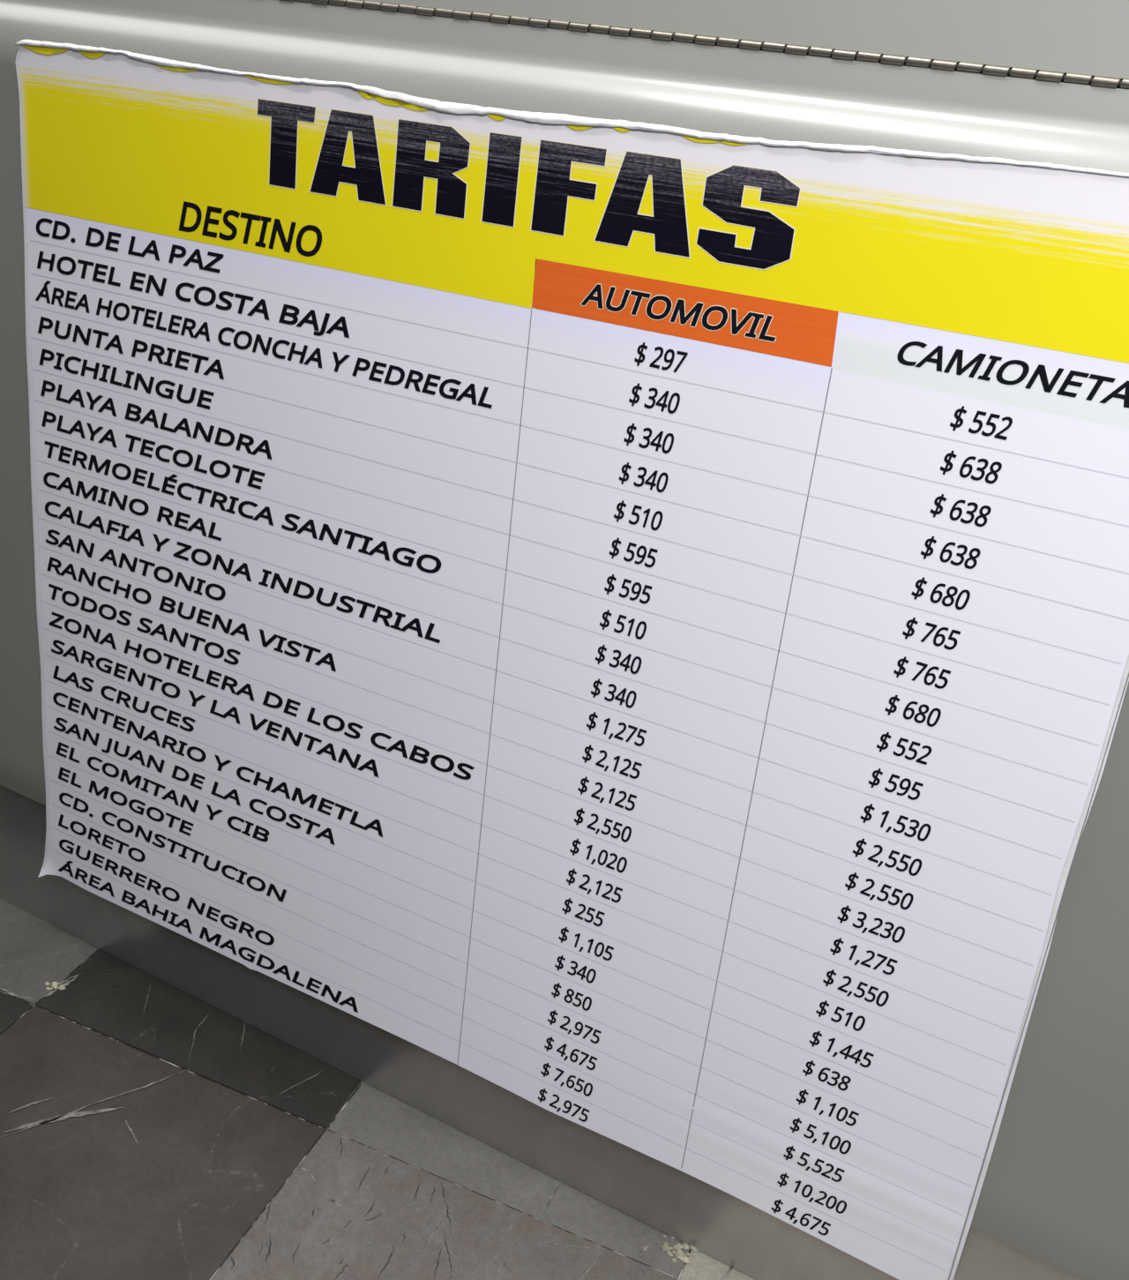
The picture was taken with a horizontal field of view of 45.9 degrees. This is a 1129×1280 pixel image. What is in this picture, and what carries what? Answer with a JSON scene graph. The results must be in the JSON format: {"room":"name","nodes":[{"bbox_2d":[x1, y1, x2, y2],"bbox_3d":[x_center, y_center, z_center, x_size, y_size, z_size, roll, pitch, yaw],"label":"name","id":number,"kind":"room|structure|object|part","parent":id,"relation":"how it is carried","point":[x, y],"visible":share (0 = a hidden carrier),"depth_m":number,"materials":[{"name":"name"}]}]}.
{"room":"airport terminal","nodes":[
{"label":"airport terminal","id":0,"kind":"room"},
{"bbox_2d":[0,898,756,1279],"bbox_3d":[-0.719,1.149,0.285,12.000,0.103,13.000,18,31,24],"label":"floor","id":1,"kind":"structure","parent":0,"point":[149,1130],"depth_m":1.37,"materials":[{"name":"tile"}]},
{"bbox_2d":[0,0,1128,1279],"bbox_3d":[0.007,-0.229,1.411,3.100,1.582,0.683,18,31,24],"label":"counter","id":2,"kind":"object","parent":1,"relation":"on","point":[1047,81],"depth_m":1.07,"materials":[{"name":"metal"}]},
{"bbox_2d":[14,39,1128,1279],"bbox_3d":[-0.097,0.006,1.207,1.102,0.933,0.107,17,31,23],"label":"price board","id":3,"kind":"object","parent":2,"relation":"attached to","point":[624,625],"visible":1,"depth_m":1.14,"materials":[{"name":"white paper"}]},
{"bbox_3d":[0.060,-0.741,1.177,3.100,0.440,0.462,18,25,24],"label":"lid","id":4,"kind":"part","parent":2,"relation":"part of","materials":[{"name":"grey paint"}]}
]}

